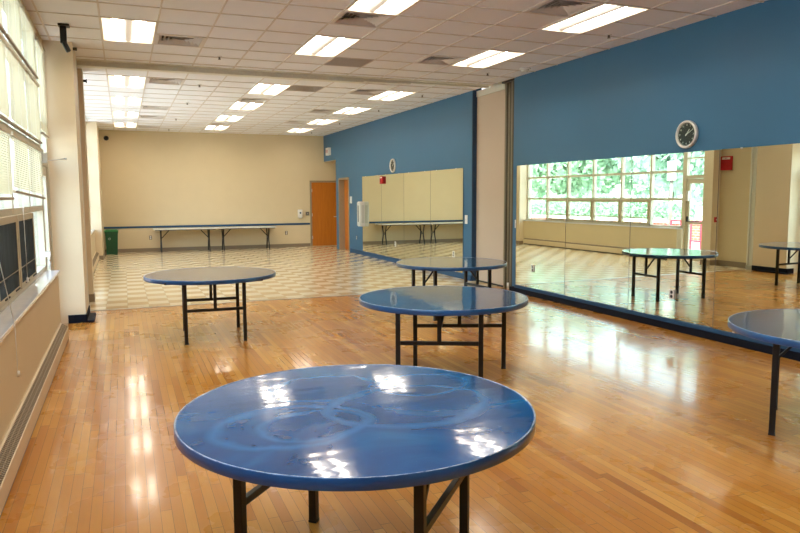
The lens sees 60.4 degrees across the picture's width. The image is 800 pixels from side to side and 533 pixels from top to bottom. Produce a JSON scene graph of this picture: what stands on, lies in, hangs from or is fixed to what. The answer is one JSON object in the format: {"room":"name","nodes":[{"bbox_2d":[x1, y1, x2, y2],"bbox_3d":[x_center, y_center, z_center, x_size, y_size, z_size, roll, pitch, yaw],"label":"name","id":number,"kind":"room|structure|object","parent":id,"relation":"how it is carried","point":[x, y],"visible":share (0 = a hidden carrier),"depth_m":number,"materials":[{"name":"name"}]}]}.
{"room":"event hall","nodes":[
{"label":"event hall","id":0,"kind":"room"},
{"bbox_2d":[0,275,60,441],"bbox_3d":[-1.862,1.030,2.417,0.285,0.790,12.060,-3,6,-22],"label":"wall","id":1,"kind":"structure","parent":0,"point":[36,329],"depth_m":5.20,"materials":[{"name":"beige paint"}]},
{"bbox_2d":[0,0,46,312],"bbox_3d":[-2.438,-0.908,3.604,0.160,2.770,9.420,-3,6,-22],"label":"window","id":2,"kind":"structure","parent":1,"relation":"in","point":[13,255],"depth_m":6.30,"materials":[{"name":"white glass"}]},
{"bbox_2d":[0,0,6,33],"bbox_3d":[-3.055,-2.140,5.132,0.040,0.554,1.110,-3,6,-22],"label":"window blind","id":3,"kind":"object","parent":2,"relation":"attached to","point":[2,29],"visible":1,"depth_m":5.55,"materials":[{"name":"white fabric"}]},
{"bbox_2d":[0,31,11,123],"bbox_3d":[-3.051,-1.474,5.200,0.040,0.674,1.110,-3,6,-22],"label":"window blind","id":4,"kind":"object","parent":2,"relation":"attached to","point":[4,104],"visible":1,"depth_m":5.51,"materials":[{"name":"white fabric"}]},
{"bbox_2d":[0,124,14,199],"bbox_3d":[-2.778,-0.728,4.600,0.040,0.569,2.300,-3,6,-22],"label":"window blind","id":5,"kind":"object","parent":2,"relation":"attached to","point":[5,188],"visible":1,"depth_m":5.39,"materials":[{"name":"white fabric"}]},
{"bbox_2d":[0,264,20,376],"bbox_3d":[-2.625,0.167,4.546,0.143,1.160,0.022,-3,6,-22],"label":"blind cord","id":6,"kind":"object","parent":5,"relation":"hanging from","point":[18,372],"visible":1,"depth_m":4.59,"materials":[{"name":"white fabric"}]},
{"bbox_2d":[4,0,24,59],"bbox_3d":[-3.490,-2.249,6.212,0.040,0.554,1.110,-3,6,-22],"label":"window blind","id":7,"kind":"object","parent":2,"relation":"attached to","point":[19,2],"visible":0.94,"depth_m":6.23,"materials":[{"name":"white fabric"}]},
{"bbox_2d":[5,43,29,135],"bbox_3d":[-3.487,-1.583,6.280,0.040,0.674,1.110,-3,6,-22],"label":"window blind","id":8,"kind":"object","parent":2,"relation":"attached to","point":[19,91],"visible":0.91,"depth_m":6.22,"materials":[{"name":"white fabric"}]},
{"bbox_2d":[8,131,45,198],"bbox_3d":[-3.685,-0.954,6.849,0.040,0.569,2.370,-3,6,-22],"label":"window blind","id":9,"kind":"object","parent":2,"relation":"attached to","point":[13,135],"visible":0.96,"depth_m":6.58,"materials":[{"name":"white fabric"}]},
{"bbox_2d":[22,198,28,281],"bbox_3d":[-3.329,-0.235,6.106,0.021,0.750,0.022,-3,6,-22],"label":"blind cord","id":10,"kind":"object","parent":9,"relation":"hanging from","point":[27,278],"visible":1,"depth_m":6.11,"materials":[{"name":"fabric"}]},
{"bbox_2d":[19,4,38,78],"bbox_3d":[-3.926,-2.358,7.293,0.040,0.554,1.110,-3,6,-22],"label":"window blind","id":11,"kind":"object","parent":2,"relation":"attached to","point":[23,9],"visible":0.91,"depth_m":7.22,"materials":[{"name":"white fabric"}]},
{"bbox_2d":[24,67,41,143],"bbox_3d":[-3.923,-1.691,7.361,0.040,0.674,1.110,-3,6,-22],"label":"window blind","id":12,"kind":"object","parent":2,"relation":"attached to","point":[33,128],"visible":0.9,"depth_m":7.30,"materials":[{"name":"white fabric"}]},
{"bbox_2d":[34,37,49,138],"bbox_3d":[-4.323,-2.131,8.314,0.040,1.099,0.770,-3,6,-22],"label":"window blind","id":13,"kind":"object","parent":2,"relation":"attached to","point":[37,40],"visible":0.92,"depth_m":8.29,"materials":[{"name":"white fabric"}]},
{"bbox_2d":[33,32,53,269],"bbox_3d":[-4.386,-0.964,8.411,0.105,3.560,0.880,-3,6,-22],"label":"window frame","id":14,"kind":"structure","parent":2,"relation":"attached to","point":[46,202],"depth_m":8.70,"materials":[{"name":"white metal"}]},
{"bbox_2d":[40,153,65,162],"bbox_3d":[-4.091,-1.277,8.111,0.311,0.120,0.116,-5,8,-40],"label":"bracket","id":15,"kind":"object","parent":14,"relation":"attached to","point":[44,156],"depth_m":8.01,"materials":[{"name":"white metal"}]},
{"bbox_2d":[45,251,51,267],"bbox_3d":[-4.113,-0.079,8.047,0.067,0.190,0.080,-3,6,-22],"label":"box","id":16,"kind":"object","parent":2,"relation":"attached to","point":[48,253],"visible":1,"depth_m":8.03,"materials":[{"name":"white plastic"}]},
{"bbox_2d":[0,270,59,342],"bbox_3d":[-1.817,0.619,2.405,0.215,0.030,12.080,-3,6,-22],"label":"sill","id":17,"kind":"structure","parent":1,"relation":"on","point":[28,297],"depth_m":5.53,"materials":[{"name":"stone"}]},
{"bbox_2d":[0,323,68,516],"bbox_3d":[-1.671,1.309,2.474,0.088,0.222,11.894,-3,6,-22],"label":"baseboard heater","id":18,"kind":"object","parent":1,"relation":"attached to","point":[14,443],"visible":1,"depth_m":4.74,"materials":[{"name":"cream painted metal"},{"name":"grey metal grille"}]},
{"bbox_2d":[42,40,88,323],"bbox_3d":[-4.594,-1.246,9.258,0.530,3.950,0.810,-3,6,-22],"label":"wall pillar","id":19,"kind":"structure","parent":0,"point":[60,69],"depth_m":8.94,"materials":[{"name":"beige paint"}]},
{"bbox_2d":[68,305,95,323],"bbox_3d":[-4.384,0.657,9.512,0.315,0.110,0.850,-3,6,-22],"label":"baseboard","id":20,"kind":"structure","parent":19,"relation":"attached to","point":[89,317],"depth_m":9.15,"materials":[{"name":"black rubber"}]},
{"bbox_2d":[76,62,90,310],"bbox_3d":[-4.652,-1.097,9.774,0.292,3.550,0.160,-3,6,-22],"label":"trim","id":21,"kind":"structure","parent":19,"relation":"attached to","point":[76,62],"depth_m":9.85,"materials":[{"name":"grey metal"}]},
{"bbox_2d":[77,68,93,293],"bbox_3d":[-5.221,-1.405,10.840,0.550,3.950,0.270,-3,6,-22],"label":"wall pillar","id":22,"kind":"structure","parent":0,"point":[79,71],"depth_m":10.83,"materials":[{"name":"beige paint"}]},
{"bbox_2d":[91,231,95,257],"bbox_3d":[-7.013,-0.254,15.188,0.285,0.790,6.920,-3,6,-22],"label":"wall","id":23,"kind":"structure","parent":0,"point":[93,233],"depth_m":17.34,"materials":[{"name":"beige paint"}]},
{"bbox_2d":[92,252,98,273],"bbox_3d":[-6.853,0.017,15.323,0.088,0.222,6.624,-3,6,-22],"label":"baseboard heater","id":24,"kind":"object","parent":23,"relation":"attached to","point":[95,258],"visible":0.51,"depth_m":16.54,"materials":[{"name":"beige paint"}]},
{"bbox_2d":[93,252,98,265],"bbox_3d":[-6.847,-0.063,15.317,0.067,0.045,6.610,-3,6,-22],"label":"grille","id":25,"kind":"object","parent":24,"relation":"attached to","point":[96,255],"depth_m":16.81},
{"bbox_2d":[89,250,105,301],"bbox_3d":[-6.830,0.075,15.260,0.368,0.120,11.414,-3,6,-22],"label":"baseboard","id":26,"kind":"structure","parent":23,"relation":"attached to","point":[91,296],"depth_m":11.00,"materials":[{"name":"beige rubber"}]},
{"bbox_2d":[86,122,104,255],"bbox_3d":[-8.657,-2.253,19.278,0.490,3.950,2.230,-3,6,-22],"label":"wall pillar","id":27,"kind":"structure","parent":0,"point":[92,130],"depth_m":18.32,"materials":[{"name":"beige paint"}]},
{"bbox_2d":[99,130,336,248],"bbox_3d":[-5.068,-2.551,22.012,8.500,3.950,0.200,-3,6,-22],"label":"wall","id":28,"kind":"structure","parent":0,"point":[149,178],"depth_m":21.53,"materials":[{"name":"beige paint"}]},
{"bbox_2d":[104,223,309,228],"bbox_3d":[-5.912,-1.287,21.679,6.300,0.060,0.020,-3,6,-22],"label":"trim","id":29,"kind":"structure","parent":28,"relation":"attached to","point":[122,227],"depth_m":21.58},
{"bbox_2d":[105,243,309,252],"bbox_3d":[-5.902,-0.591,21.756,6.285,0.110,0.015,-3,6,-22],"label":"baseboard","id":30,"kind":"structure","parent":28,"relation":"attached to","point":[297,244],"depth_m":21.71,"materials":[{"name":"beige rubber"}]},
{"bbox_2d":[310,181,336,245],"bbox_3d":[-2.500,-1.777,23.012,1.040,2.180,0.129,-3,6,-22],"label":"door","id":31,"kind":"structure","parent":28,"relation":"in","point":[323,221],"depth_m":22.98,"materials":[{"name":"orange wood"}]},
{"bbox_2d":[77,67,478,135],"bbox_3d":[-3.780,-3.653,16.345,7.110,0.001,11.020,-3,6,-22],"label":"ceiling","id":32,"kind":"structure","parent":0,"point":[194,101],"depth_m":14.48,"materials":[{"name":"tile"}]},
{"bbox_2d":[113,122,137,127],"bbox_3d":[-7.551,-3.954,18.893,0.610,0.138,1.270,-3,6,-22],"label":"ceiling light","id":33,"kind":"object","parent":32,"relation":"attached to","point":[132,125],"visible":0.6,"depth_m":19.41,"materials":[{"name":"white plastic"}]},
{"bbox_2d":[112,111,139,117],"bbox_3d":[-6.606,-3.718,16.547,0.610,0.138,1.270,-3,6,-22],"label":"ceiling light","id":34,"kind":"object","parent":32,"relation":"attached to","point":[114,113],"visible":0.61,"depth_m":17.03,"materials":[{"name":"white plastic"}]},
{"bbox_2d":[110,96,142,105],"bbox_3d":[-5.660,-3.483,14.202,0.610,0.138,1.270,-3,6,-22],"label":"ceiling light","id":35,"kind":"object","parent":32,"relation":"attached to","point":[113,100],"visible":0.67,"depth_m":14.59,"materials":[{"name":"white plastic"}]},
{"bbox_2d":[107,75,146,88],"bbox_3d":[-4.714,-3.247,11.856,0.610,0.138,1.270,-3,6,-22],"label":"ceiling light","id":36,"kind":"object","parent":32,"relation":"attached to","point":[113,81],"visible":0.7,"depth_m":12.19,"materials":[{"name":"white plastic"}]},
{"bbox_2d":[123,76,129,86],"bbox_3d":[-4.713,-3.236,11.857,0.110,0.080,1.228,-3,6,-22],"label":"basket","id":37,"kind":"object","parent":36,"relation":"on","point":[126,79],"depth_m":11.92,"materials":[{"name":"grey plastic"}]},
{"bbox_2d":[139,115,165,118],"bbox_3d":[-6.158,-3.751,17.068,0.610,0.094,0.635,-3,6,-22],"label":"ceiling vent","id":38,"kind":"object","parent":32,"relation":"in","point":[140,116],"visible":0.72,"depth_m":17.19,"materials":[{"name":"metal"}]},
{"bbox_2d":[141,106,169,109],"bbox_3d":[-5.448,-3.574,15.309,0.610,0.094,0.635,-3,6,-22],"label":"ceiling vent","id":39,"kind":"object","parent":32,"relation":"in","point":[142,107],"visible":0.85,"depth_m":15.45,"materials":[{"name":"metal"}]},
{"bbox_2d":[146,77,184,84],"bbox_3d":[-4.029,-3.220,11.791,0.610,0.094,0.635,-3,6,-22],"label":"ceiling vent","id":40,"kind":"object","parent":32,"relation":"in","point":[161,80],"visible":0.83,"depth_m":11.89,"materials":[{"name":"metal"}]},
{"bbox_2d":[203,126,229,129],"bbox_3d":[-5.288,-4.058,19.795,0.610,0.138,1.270,-3,6,-22],"label":"ceiling light","id":41,"kind":"object","parent":32,"relation":"attached to","point":[207,127],"visible":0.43,"depth_m":20.30,"materials":[{"name":"white plastic"}]},
{"bbox_2d":[214,115,244,121],"bbox_3d":[-4.343,-3.822,17.449,0.610,0.138,1.270,-3,6,-22],"label":"ceiling light","id":42,"kind":"object","parent":32,"relation":"attached to","point":[221,117],"visible":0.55,"depth_m":17.89,"materials":[{"name":"white plastic"}]},
{"bbox_2d":[228,99,264,109],"bbox_3d":[-3.397,-3.587,15.104,0.610,0.138,1.270,-3,6,-22],"label":"ceiling light","id":43,"kind":"object","parent":32,"relation":"attached to","point":[237,105],"visible":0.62,"depth_m":15.49,"materials":[{"name":"white plastic"}]},
{"bbox_2d":[236,98,270,102],"bbox_3d":[-3.042,-3.475,14.227,0.610,0.094,0.635,-3,6,-22],"label":"ceiling vent","id":44,"kind":"object","parent":32,"relation":"in","point":[248,100],"visible":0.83,"depth_m":14.32,"materials":[{"name":"metal"}]},
{"bbox_2d":[246,84,291,94],"bbox_3d":[-2.451,-3.351,12.758,0.610,0.138,1.270,-3,6,-22],"label":"ceiling light","id":45,"kind":"object","parent":32,"relation":"attached to","point":[265,89],"visible":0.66,"depth_m":13.09,"materials":[{"name":"white plastic"}]},
{"bbox_2d":[83,69,473,135],"bbox_3d":[-3.780,-3.651,16.345,7.110,0.014,11.020,-3,6,-22],"label":"trim","id":46,"kind":"structure","parent":32,"relation":"attached to","point":[106,69],"depth_m":15.07,"materials":[{"name":"metal"}]},
{"bbox_2d":[76,59,493,87],"bbox_3d":[-1.675,-3.115,11.194,7.160,0.115,0.260,-3,6,-22],"label":"track","id":47,"kind":"object","parent":32,"relation":"attached to","point":[86,63],"visible":0.68,"depth_m":10.90,"materials":[{"name":"grey metal"}]},
{"bbox_2d":[285,121,308,123],"bbox_3d":[-2.763,-3.907,18.422,0.610,0.094,0.635,-3,6,-22],"label":"ceiling vent","id":48,"kind":"object","parent":32,"relation":"in","point":[290,122],"visible":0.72,"depth_m":18.54,"materials":[{"name":"metal"}]},
{"bbox_2d":[286,128,312,132],"bbox_3d":[-3.026,-4.162,20.697,0.610,0.138,1.270,-3,6,-22],"label":"ceiling light","id":49,"kind":"object","parent":32,"relation":"attached to","point":[299,130],"visible":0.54,"depth_m":21.09,"materials":[{"name":"white plastic"}]},
{"bbox_2d":[286,86,323,91],"bbox_3d":[-1.766,-3.290,12.697,0.586,0.023,0.610,-3,6,-22],"label":"ceiling vent","id":50,"kind":"object","parent":32,"relation":"in","point":[292,88],"visible":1,"depth_m":12.66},
{"bbox_2d":[306,119,338,124],"bbox_3d":[-2.079,-3.926,18.352,0.610,0.138,1.270,-3,6,-22],"label":"ceiling light","id":51,"kind":"object","parent":32,"relation":"attached to","point":[317,121],"visible":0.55,"depth_m":18.68,"materials":[{"name":"white plastic"}]},
{"bbox_2d":[306,109,338,113],"bbox_3d":[-1.817,-3.671,16.076,0.610,0.094,0.635,-3,6,-22],"label":"ceiling vent","id":52,"kind":"object","parent":32,"relation":"in","point":[313,110],"visible":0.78,"depth_m":16.17,"materials":[{"name":"metal"}]},
{"bbox_2d":[331,107,371,113],"bbox_3d":[-1.134,-3.690,16.006,0.610,0.138,1.270,-3,6,-22],"label":"ceiling light","id":53,"kind":"object","parent":32,"relation":"attached to","point":[348,110],"visible":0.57,"depth_m":16.29,"materials":[{"name":"white plastic"}]},
{"bbox_2d":[347,89,385,94],"bbox_3d":[-0.635,-3.376,13.144,0.610,0.094,0.635,-3,6,-22],"label":"ceiling vent","id":54,"kind":"object","parent":32,"relation":"in","point":[357,91],"visible":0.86,"depth_m":13.23,"materials":[{"name":"metal"}]},
{"bbox_2d":[366,91,416,100],"bbox_3d":[-0.188,-3.455,13.661,0.610,0.138,1.270,-3,6,-22],"label":"ceiling light","id":55,"kind":"object","parent":32,"relation":"attached to","point":[388,95],"visible":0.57,"depth_m":13.92,"materials":[{"name":"white plastic"}]},
{"bbox_2d":[22,0,766,84],"bbox_3d":[0.996,-2.462,4.503,7.110,0.001,14.229,-3,6,-22],"label":"ceiling","id":56,"kind":"structure","parent":0,"point":[651,17],"depth_m":8.33,"materials":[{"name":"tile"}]},
{"bbox_2d":[57,23,70,52],"bbox_3d":[-3.866,-2.628,7.923,0.122,0.306,0.140,-3,6,-22],"label":"bracket","id":57,"kind":"object","parent":56,"relation":"attached to","point":[63,33],"visible":1,"depth_m":7.90,"materials":[{"name":"black plastic"}]},
{"bbox_2d":[99,17,157,43],"bbox_3d":[-3.257,-2.884,8.244,0.610,0.138,1.219,-3,6,-22],"label":"ceiling light","id":58,"kind":"object","parent":56,"relation":"attached to","point":[112,29],"visible":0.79,"depth_m":8.45,"materials":[{"name":"white plastic"}]},
{"bbox_2d":[123,20,132,40],"bbox_3d":[-3.256,-2.873,8.245,0.110,0.080,1.179,-3,6,-22],"label":"divider","id":59,"kind":"object","parent":58,"relation":"on","point":[127,24],"depth_m":8.31,"materials":[{"name":"grey plastic"}]},
{"bbox_2d":[154,34,206,47],"bbox_3d":[-2.804,-2.915,8.753,0.610,0.094,0.610,-3,6,-22],"label":"ceiling vent","id":60,"kind":"object","parent":56,"relation":"in","point":[173,40],"visible":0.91,"depth_m":8.83,"materials":[{"name":"metal"}]},
{"bbox_2d":[293,35,361,56],"bbox_3d":[-0.994,-2.988,9.146,0.610,0.138,1.219,-3,6,-22],"label":"ceiling light","id":61,"kind":"object","parent":56,"relation":"attached to","point":[324,46],"visible":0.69,"depth_m":9.35,"materials":[{"name":"white plastic"}]},
{"bbox_2d":[310,37,337,53],"bbox_3d":[-0.994,-2.977,9.147,0.110,0.080,1.179,-3,6,-22],"label":"divider","id":62,"kind":"object","parent":61,"relation":"on","point":[321,43],"depth_m":9.21,"materials":[{"name":"grey plastic"}]},
{"bbox_2d":[324,58,372,66],"bbox_3d":[-0.768,-3.041,10.222,0.586,0.023,0.586,-3,6,-22],"label":"ceiling vent","id":63,"kind":"object","parent":56,"relation":"in","point":[335,61],"visible":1,"depth_m":10.21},
{"bbox_2d":[329,11,395,27],"bbox_3d":[-0.426,-2.823,7.741,0.610,0.094,0.610,-3,6,-22],"label":"ceiling vent","id":64,"kind":"object","parent":56,"relation":"in","point":[359,19],"visible":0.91,"depth_m":7.82,"materials":[{"name":"metal"}]},
{"bbox_2d":[344,0,420,15],"bbox_3d":[-0.086,-2.761,6.894,0.610,0.138,1.219,-3,6,-22],"label":"ceiling light","id":65,"kind":"object","parent":56,"relation":"attached to","point":[386,7],"visible":0.96,"depth_m":7.38,"materials":[{"name":"white plastic"}]},
{"bbox_2d":[367,0,388,10],"bbox_3d":[-0.086,-2.750,6.895,0.110,0.080,1.179,-3,6,-22],"label":"divider","id":66,"kind":"object","parent":65,"relation":"on","point":[372,5],"depth_m":7.27,"materials":[{"name":"grey plastic"}]},
{"bbox_2d":[414,55,467,65],"bbox_3d":[0.590,-3.071,10.106,0.610,0.094,0.610,-3,6,-22],"label":"ceiling vent","id":67,"kind":"object","parent":56,"relation":"in","point":[433,60],"visible":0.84,"depth_m":10.17,"materials":[{"name":"metal"}]},
{"bbox_2d":[451,50,526,67],"bbox_3d":[1.269,-3.091,10.048,0.610,0.138,1.219,-3,6,-22],"label":"ceiling light","id":68,"kind":"object","parent":56,"relation":"attached to","point":[488,58],"visible":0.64,"depth_m":10.21,"materials":[{"name":"white plastic"}]},
{"bbox_2d":[465,50,504,65],"bbox_3d":[1.269,-3.081,10.049,0.110,0.080,1.179,-3,6,-22],"label":"divider","id":69,"kind":"object","parent":68,"relation":"on","point":[489,54],"depth_m":10.12,"materials":[{"name":"grey plastic"}]},
{"bbox_2d":[522,0,604,17],"bbox_3d":[1.725,-2.788,7.292,0.610,0.094,0.610,-3,6,-22],"label":"ceiling vent","id":70,"kind":"object","parent":56,"relation":"in","point":[560,8],"visible":0.97,"depth_m":7.35,"materials":[{"name":"metal"}]},
{"bbox_2d":[540,3,649,33],"bbox_3d":[2.177,-2.865,7.796,0.610,0.138,1.219,-3,6,-22],"label":"ceiling light","id":71,"kind":"object","parent":56,"relation":"attached to","point":[604,14],"visible":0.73,"depth_m":7.90,"materials":[{"name":"white plastic"}]},
{"bbox_2d":[0,246,799,532],"bbox_3d":[-0.370,0.662,10.395,9.050,0.120,25.750,-3,6,-22],"label":"floor","id":72,"kind":"structure","parent":0,"point":[641,428],"depth_m":5.35,"materials":[{"name":"brown wood"}]},
{"bbox_2d":[104,229,117,254],"bbox_3d":[-8.456,-0.724,20.179,0.380,0.722,0.490,-3,6,-22],"label":"recycling bin","id":73,"kind":"object","parent":72,"relation":"on","point":[111,235],"visible":1,"depth_m":19.99,"materials":[{"name":"green plastic"}]},
{"bbox_2d":[153,227,216,252],"bbox_3d":[-6.564,-0.814,21.020,1.820,0.720,0.760,-3,6,-22],"label":"folding table","id":74,"kind":"object","parent":72,"relation":"on","point":[208,229],"visible":1,"depth_m":20.79,"materials":[{"name":"white plastic"}]},
{"bbox_2d":[143,267,275,344],"bbox_3d":[-2.276,0.450,8.332,1.532,0.742,1.532,-2,6,-16],"label":"round table","id":75,"kind":"object","parent":72,"relation":"on","point":[210,276],"visible":1,"depth_m":7.95,"materials":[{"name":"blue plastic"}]},
{"bbox_2d":[215,226,275,250],"bbox_3d":[-4.866,-0.892,21.697,1.820,0.720,0.760,-3,6,-22],"label":"folding table","id":76,"kind":"object","parent":72,"relation":"on","point":[237,227],"visible":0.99,"depth_m":21.52,"materials":[{"name":"white plastic"}]},
{"bbox_2d":[91,286,496,310],"bbox_3d":[-1.391,0.510,11.359,6.820,0.016,0.060,-3,6,-22],"label":"trim","id":77,"kind":"structure","parent":72,"relation":"on","point":[491,286],"depth_m":10.81,"materials":[{"name":"wood"}]},
{"bbox_2d":[173,364,535,532],"bbox_3d":[-0.183,0.982,3.046,1.569,0.742,1.569,-3,6,-22],"label":"round table","id":78,"kind":"object","parent":72,"relation":"on","point":[352,427],"visible":1,"depth_m":2.77,"materials":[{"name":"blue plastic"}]},
{"bbox_2d":[359,286,527,377],"bbox_3d":[0.395,0.643,6.323,1.532,0.742,1.532,2,6,24],"label":"round table","id":79,"kind":"object","parent":72,"relation":"on","point":[439,301],"visible":0.89,"depth_m":6.04,"materials":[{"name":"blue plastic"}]},
{"bbox_2d":[396,257,506,320],"bbox_3d":[0.716,0.304,9.608,1.588,0.742,1.588,-3,6,-22],"label":"round table","id":80,"kind":"object","parent":72,"relation":"on","point":[434,264],"visible":0.83,"depth_m":9.39,"materials":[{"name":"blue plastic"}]},
{"bbox_2d":[476,84,504,286],"bbox_3d":[1.694,-1.479,12.793,0.082,3.630,1.060,-3,6,-22],"label":"wall","id":81,"kind":"structure","parent":72,"relation":"on","point":[491,100],"depth_m":12.73,"materials":[{"name":"beige paint"}]},
{"bbox_2d":[728,309,799,435],"bbox_3d":[3.115,0.786,4.790,1.532,0.742,1.532,-5,7,-39],"label":"round table","id":82,"kind":"object","parent":72,"relation":"on","point":[778,327],"visible":1,"depth_m":4.74,"materials":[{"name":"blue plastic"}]},
{"bbox_2d":[323,88,481,274],"bbox_3d":[-0.479,-2.175,18.112,0.200,3.950,10.490,-3,6,-22],"label":"wall","id":83,"kind":"structure","parent":0,"point":[437,135],"depth_m":15.95,"materials":[{"name":"blue paint"}]},
{"bbox_2d":[338,177,349,251],"bbox_3d":[-1.614,-1.595,20.999,0.220,2.220,1.040,-3,6,-22],"label":"door","id":84,"kind":"structure","parent":83,"relation":"in","point":[343,183],"depth_m":21.35,"materials":[{"name":"orange wood"}]},
{"bbox_2d":[357,202,364,226],"bbox_3d":[-1.090,-1.469,19.249,0.154,0.690,0.286,-3,6,-22],"label":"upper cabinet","id":85,"kind":"object","parent":83,"relation":"attached to","point":[360,205],"visible":1,"depth_m":19.14,"materials":[{"name":"white plastic"}]},
{"bbox_2d":[362,175,381,254],"bbox_3d":[-0.763,-1.405,18.613,0.016,2.092,1.540,-3,6,-22],"label":"wall mirror","id":86,"kind":"object","parent":83,"relation":"attached to","point":[371,186],"visible":0.94,"depth_m":18.55,"materials":[{"name":"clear mirror"}]},
{"bbox_2d":[389,159,395,172],"bbox_3d":[-0.183,-2.495,17.003,0.045,0.340,0.340,-3,6,-22],"label":"wall clock","id":87,"kind":"object","parent":83,"relation":"attached to","point":[392,165],"visible":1,"depth_m":17.00,"materials":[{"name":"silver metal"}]},
{"bbox_2d":[381,173,403,259],"bbox_3d":[-0.190,-1.262,17.190,0.016,2.092,1.540,-3,6,-22],"label":"wall mirror","id":88,"kind":"object","parent":83,"relation":"attached to","point":[392,190],"visible":0.96,"depth_m":17.14,"materials":[{"name":"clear mirror"}]},
{"bbox_2d":[350,248,470,280],"bbox_3d":[-0.043,-0.130,16.977,0.025,0.110,7.690,-3,6,-22],"label":"baseboard","id":89,"kind":"structure","parent":83,"relation":"attached to","point":[449,273],"depth_m":17.37,"materials":[{"name":"blue paint"}]},
{"bbox_2d":[404,171,429,258],"bbox_3d":[0.384,-1.119,15.768,0.016,2.092,1.540,-3,6,-22],"label":"wall mirror","id":90,"kind":"object","parent":83,"relation":"attached to","point":[416,184],"visible":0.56,"depth_m":15.74,"materials":[{"name":"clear mirror"}]},
{"bbox_2d":[430,168,462,272],"bbox_3d":[0.959,-0.976,14.342,0.016,2.092,1.550,-3,6,-22],"label":"wall mirror","id":91,"kind":"object","parent":83,"relation":"attached to","point":[446,186],"visible":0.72,"depth_m":14.29,"materials":[{"name":"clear mirror"}]},
{"bbox_2d":[471,91,476,280],"bbox_3d":[1.526,-1.532,13.294,0.298,3.635,0.020,-3,6,-22],"label":"trim","id":92,"kind":"structure","parent":83,"relation":"attached to","point":[474,98],"depth_m":13.22,"materials":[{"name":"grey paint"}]},
{"bbox_2d":[512,0,799,285],"bbox_3d":[4.701,-0.925,5.669,0.500,3.950,13.540,-3,6,-22],"label":"wall","id":93,"kind":"structure","parent":0,"point":[735,74],"depth_m":8.37,"materials":[{"name":"blue paint"}]},
{"bbox_2d":[502,78,513,289],"bbox_3d":[2.038,-1.414,12.111,0.375,3.635,0.412,-3,6,-22],"label":"channel","id":94,"kind":"object","parent":93,"relation":"attached to","point":[509,84],"visible":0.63,"depth_m":12.07,"materials":[{"name":"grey metal"}]},
{"bbox_2d":[515,162,566,294],"bbox_3d":[2.258,-0.632,11.072,0.016,2.032,1.420,-3,6,-23],"label":"wall mirror","id":95,"kind":"object","parent":93,"relation":"attached to","point":[540,188],"visible":1,"depth_m":11.03,"materials":[{"name":"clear mirror"}]},
{"bbox_2d":[564,157,631,308],"bbox_3d":[2.788,-0.500,9.756,0.016,2.032,1.430,-3,6,-23],"label":"wall mirror","id":96,"kind":"object","parent":93,"relation":"attached to","point":[598,191],"visible":1,"depth_m":9.71,"materials":[{"name":"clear mirror"}]},
{"bbox_2d":[509,286,799,360],"bbox_3d":[4.456,1.012,5.743,0.085,0.085,13.500,-3,6,-22],"label":"baseboard","id":97,"kind":"structure","parent":93,"relation":"attached to","point":[793,355],"depth_m":8.47,"materials":[{"name":"blue rubber"}]},
{"bbox_2d":[514,284,799,352],"bbox_3d":[4.489,0.952,5.675,0.070,0.047,13.360,-3,6,-22],"label":"trim","id":98,"kind":"structure","parent":93,"relation":"attached to","point":[669,320],"depth_m":8.65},
{"bbox_2d":[628,150,719,326],"bbox_3d":[3.321,-0.367,8.436,0.016,2.032,1.430,-3,6,-23],"label":"wall mirror","id":99,"kind":"object","parent":93,"relation":"attached to","point":[674,196],"visible":1,"depth_m":8.37,"materials":[{"name":"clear mirror"}]},
{"bbox_2d":[669,289,674,299],"bbox_3d":[3.337,0.341,8.441,0.016,0.120,0.080,-3,6,-22],"label":"wall outlet","id":100,"kind":"object","parent":99,"relation":"attached to","point":[671,291],"visible":1,"depth_m":8.43,"materials":[{"name":"white plastic"}]},
{"bbox_2d":[675,120,698,148],"bbox_3d":[3.392,-1.564,8.142,0.045,0.330,0.330,-3,6,-22],"label":"wall clock","id":101,"kind":"object","parent":93,"relation":"attached to","point":[686,136],"visible":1,"depth_m":8.13,"materials":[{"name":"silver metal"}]},
{"bbox_2d":[712,143,799,332],"bbox_3d":[3.854,-0.234,7.115,0.016,2.032,1.430,-3,6,-23],"label":"wall mirror","id":102,"kind":"object","parent":93,"relation":"attached to","point":[757,252],"visible":0.93,"depth_m":7.27,"materials":[{"name":"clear mirror"}]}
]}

